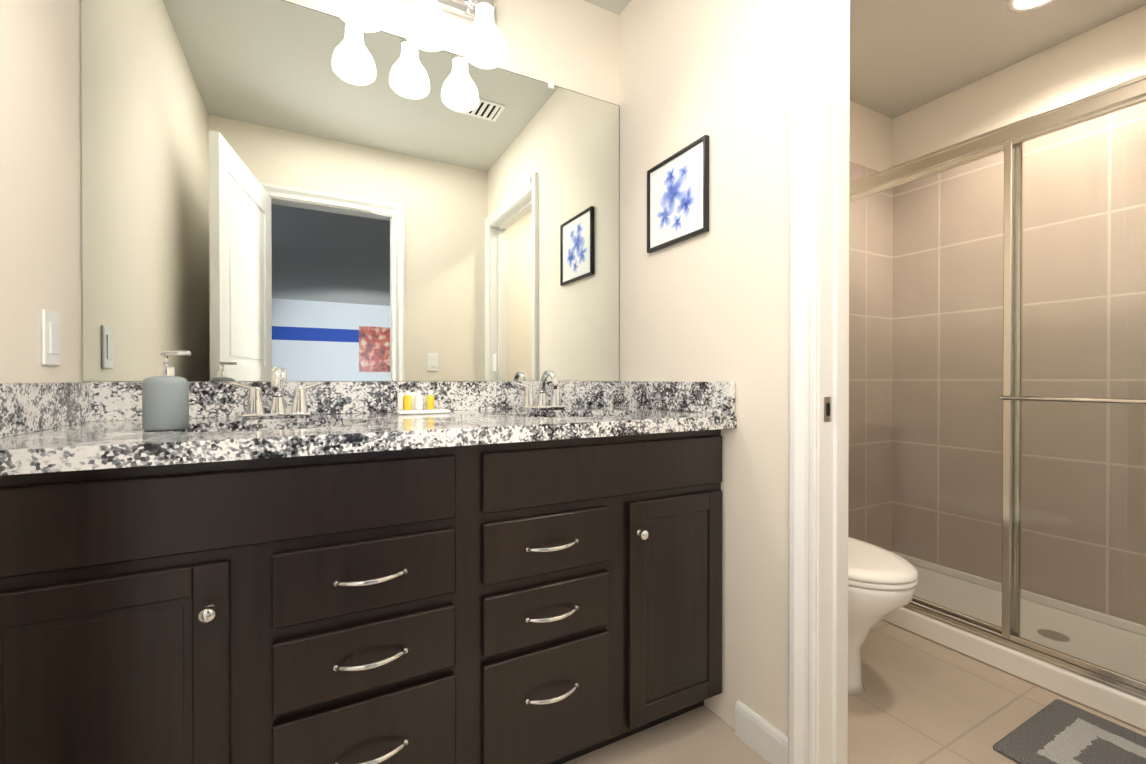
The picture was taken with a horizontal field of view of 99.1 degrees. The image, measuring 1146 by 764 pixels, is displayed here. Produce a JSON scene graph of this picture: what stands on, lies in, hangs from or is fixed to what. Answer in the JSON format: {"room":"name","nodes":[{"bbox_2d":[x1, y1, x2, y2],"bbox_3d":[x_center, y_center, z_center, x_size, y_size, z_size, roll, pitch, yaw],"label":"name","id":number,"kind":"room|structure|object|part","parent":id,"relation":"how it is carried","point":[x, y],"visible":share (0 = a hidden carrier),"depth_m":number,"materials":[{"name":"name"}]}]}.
{"room":"bathroom","nodes":[
{"label":"bathroom","id":0,"kind":"room"},
{"bbox_2d":[0,0,81,382],"bbox_3d":[-0.833,-0.215,0.386,0.110,2.440,1.770,0,0,-28],"label":"wall","id":1,"kind":"structure","parent":0,"point":[40,171],"depth_m":1.01,"materials":[{"name":"beige paint"}]},
{"bbox_2d":[0,382,91,441],"bbox_3d":[-1.042,0.049,0.923,0.020,0.095,0.584,0,0,-28],"label":"backsplash","id":2,"kind":"structure","parent":1,"relation":"attached to","point":[25,408],"depth_m":0.97,"materials":[{"name":"stone"}]},
{"bbox_2d":[41,309,59,365],"bbox_3d":[-1.116,-0.093,1.046,0.009,0.116,0.072,0,0,-28],"label":"switch plate","id":3,"kind":"object","parent":1,"relation":"attached to","point":[50,337],"visible":1,"depth_m":1.03,"materials":[{"name":"white plastic"}]},
{"bbox_2d":[80,0,618,381],"bbox_3d":[-0.535,-0.222,1.609,1.785,2.440,0.110,0,0,-28],"label":"wall","id":4,"kind":"structure","parent":0,"point":[572,45],"depth_m":1.78,"materials":[{"name":"beige paint"}]},
{"bbox_2d":[81,0,619,380],"bbox_3d":[-0.506,-0.547,1.553,1.558,1.088,0.010,0,0,-28],"label":"vanity mirror","id":5,"kind":"object","parent":4,"relation":"attached to","point":[294,192],"visible":0.96,"depth_m":1.44,"materials":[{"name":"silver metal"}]},
{"bbox_2d":[92,382,615,421],"bbox_3d":[-0.504,0.046,1.551,1.560,0.095,0.020,0,0,-28],"label":"backsplash","id":6,"kind":"structure","parent":4,"relation":"attached to","point":[111,401],"depth_m":1.44,"materials":[{"name":"stone"}]},
{"bbox_2d":[335,0,505,68],"bbox_3d":[-0.447,-1.159,1.465,0.520,0.313,0.216,0,0,-28],"label":"sconce","id":7,"kind":"object","parent":4,"relation":"attached to","point":[465,8],"depth_m":1.45,"materials":[{"name":"white glass"}]},
{"bbox_3d":[-0.428,-1.081,1.429,0.483,0.158,0.133,0,0,-28],"label":"vanity light fixture shade","id":8,"kind":"part","parent":7,"relation":"part of","materials":[{"name":"white glass"}]},
{"bbox_2d":[619,0,789,736],"bbox_3d":[0.430,-0.221,1.577,0.110,2.440,0.852,0,0,-28],"label":"wall","id":9,"kind":"structure","parent":0,"point":[711,304],"depth_m":1.41,"materials":[{"name":"beige paint"}]},
{"bbox_2d":[616,382,735,417],"bbox_3d":[0.318,0.045,1.646,0.020,0.095,0.584,0,0,-28],"label":"backsplash","id":10,"kind":"structure","parent":9,"relation":"attached to","point":[686,397],"depth_m":1.57,"materials":[{"name":"stone"}]},
{"bbox_2d":[647,135,708,252],"bbox_3d":[0.339,-0.605,1.611,0.018,0.290,0.295,0,0,-28],"label":"framed picture","id":11,"kind":"object","parent":9,"relation":"attached to","point":[678,197],"visible":1,"depth_m":1.59,"materials":[{"name":"white paper"}]},
{"bbox_2d":[736,700,787,743],"bbox_3d":[0.494,0.951,1.593,0.012,0.095,0.694,0,0,-28],"label":"baseboard","id":12,"kind":"structure","parent":9,"relation":"attached to","point":[739,703],"depth_m":1.31,"materials":[{"name":"white wood"}]},
{"bbox_2d":[788,0,818,763],"bbox_3d":[0.748,-0.054,0.840,0.023,2.113,0.866,0,0,-28],"label":"door frame","id":13,"kind":"structure","parent":9,"relation":"attached to","point":[803,372],"depth_m":1.15,"materials":[{"name":"white wood"}]},
{"bbox_2d":[563,620,1145,763],"bbox_3d":[0.653,1.050,1.245,3.535,0.100,1.880,0,0,-28],"label":"floor","id":14,"kind":"structure","parent":0,"point":[921,700],"depth_m":1.45,"materials":[{"name":"beige tile"}]},
{"bbox_2d":[0,414,736,763],"bbox_3d":[-0.366,0.566,1.294,1.560,0.868,0.608,0,0,-28],"label":"bathroom vanity","id":15,"kind":"object","parent":14,"relation":"on","point":[276,570],"depth_m":0.97,"materials":[{"name":"brown wood"}]},
{"bbox_2d":[132,414,375,445],"bbox_3d":[-0.686,0.115,1.111,0.457,0.038,0.348,0,0,-28],"label":"countertop","id":16,"kind":"structure","parent":15,"relation":"on","point":[224,429],"depth_m":0.97,"materials":[{"name":"stone"}]},
{"bbox_2d":[142,350,190,430],"bbox_3d":[-0.825,0.016,0.992,0.076,0.160,0.073,0,0,-28],"label":"soap dispenser","id":17,"kind":"object","parent":16,"relation":"on","point":[165,398],"visible":1,"depth_m":0.97,"materials":[{"name":"grey ceramic"}]},
{"bbox_2d":[124,434,375,449],"bbox_3d":[-0.686,0.198,1.112,0.417,0.152,0.308,0,0,-28],"label":"sink","id":18,"kind":"object","parent":16,"relation":"in","point":[353,435],"depth_m":0.84,"materials":[{"name":"white ceramic"}]},
{"bbox_2d":[229,366,323,418],"bbox_3d":[-0.774,0.027,1.277,0.220,0.135,0.136,0,0,-28],"label":"faucet","id":19,"kind":"object","parent":16,"relation":"on","point":[255,407],"depth_m":1.29,"materials":[{"name":"silver metal"}]},
{"bbox_2d":[395,390,450,414],"bbox_3d":[-0.453,0.059,1.472,0.150,0.068,0.084,0,0,-28],"label":"tray","id":20,"kind":"object","parent":15,"relation":"on","point":[408,402],"visible":1,"depth_m":1.46,"materials":[{"name":"white ceramic"}]},
{"bbox_2d":[492,406,659,425],"bbox_3d":[0.003,0.113,1.478,0.457,0.038,0.348,0,0,-28],"label":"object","id":21,"kind":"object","parent":15,"relation":"on","point":[598,413],"depth_m":1.34,"materials":[{"name":"stone"}]},
{"bbox_2d":[511,369,569,409],"bbox_3d":[-0.086,0.025,1.643,0.220,0.135,0.136,0,0,-28],"label":"faucet","id":22,"kind":"object","parent":21,"relation":"on","point":[528,401],"depth_m":1.66,"materials":[{"name":"silver metal"}]},
{"bbox_2d":[492,418,611,429],"bbox_3d":[0.003,0.196,1.478,0.417,0.152,0.308,0,0,-28],"label":"sink","id":23,"kind":"object","parent":21,"relation":"in","point":[493,419],"depth_m":1.18,"materials":[{"name":"white ceramic"}]},
{"bbox_2d":[817,0,849,763],"bbox_3d":[0.806,-0.025,0.872,0.112,2.055,0.750,0,0,-28],"label":"door frame","id":24,"kind":"structure","parent":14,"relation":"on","point":[833,373],"depth_m":1.11,"materials":[{"name":"white wood"}]},
{"bbox_2d":[848,537,918,695],"bbox_3d":[0.818,0.605,1.758,0.450,0.785,0.751,0,0,-28],"label":"toilet","id":25,"kind":"object","parent":14,"relation":"on","point":[882,583],"visible":0.29,"depth_m":1.47,"materials":[{"name":"white ceramic"}]},
{"bbox_2d":[882,551,1145,730],"bbox_3d":[1.797,0.955,1.839,0.712,0.085,1.531,0,0,-28],"label":"shower pan","id":26,"kind":"object","parent":14,"relation":"on","point":[1127,708],"visible":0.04,"depth_m":1.84,"materials":[{"name":"white plastic"}]},
{"bbox_2d":[848,74,1145,699],"bbox_3d":[1.503,0.016,1.677,0.105,1.792,1.531,0,0,-28],"label":"shower enclosure","id":27,"kind":"object","parent":26,"relation":"on","point":[1008,140],"visible":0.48,"depth_m":1.68,"materials":[{"name":"clear glass"}]},
{"bbox_2d":[993,699,1145,763],"bbox_3d":[1.467,0.993,1.157,0.420,0.014,0.610,0,0,-28],"label":"rug","id":28,"kind":"object","parent":14,"relation":"on","point":[1057,731],"visible":0.94,"depth_m":1.34,"materials":[{"name":"grey fabric"}]},
{"bbox_2d":[584,0,1145,118],"bbox_3d":[0.653,-1.490,1.232,3.535,0.100,1.880,0,0,-28],"label":"ceiling","id":29,"kind":"structure","parent":0,"point":[906,56],"depth_m":2.05,"materials":[{"name":"grey paint"}]},
{"bbox_2d":[1006,0,1054,12],"bbox_3d":[1.728,-1.437,1.804,0.190,0.010,0.190,0,0,-28],"label":"recessed light","id":30,"kind":"object","parent":29,"relation":"in","point":[1016,6],"visible":1,"depth_m":1.86,"materials":[{"name":"white glass"}]},
{"bbox_2d":[849,101,891,171],"bbox_3d":[1.056,-0.226,2.381,1.750,2.440,0.110,0,0,-28],"label":"wall","id":31,"kind":"structure","parent":0,"point":[870,140],"depth_m":2.59,"materials":[{"name":"beige paint"}]},
{"bbox_2d":[848,161,892,550],"bbox_3d":[1.449,-0.066,2.523,0.704,2.120,0.010,0,0,-28],"label":"shower wall tile","id":32,"kind":"structure","parent":31,"relation":"attached to","point":[857,171],"depth_m":2.59,"materials":[{"name":"beige tile"}]},
{"bbox_2d":[892,5,1145,166],"bbox_3d":[2.171,-0.224,2.031,0.110,2.440,1.555,0,0,-28],"label":"wall","id":33,"kind":"structure","parent":0,"point":[1104,56],"depth_m":2.17,"materials":[{"name":"beige paint"}]},
{"bbox_2d":[892,102,1145,625],"bbox_3d":[2.118,-0.064,2.004,0.010,2.120,1.535,0,0,-28],"label":"shower wall tile","id":34,"kind":"structure","parent":33,"relation":"attached to","point":[928,377],"depth_m":2.13,"materials":[{"name":"beige tile"}]}
]}

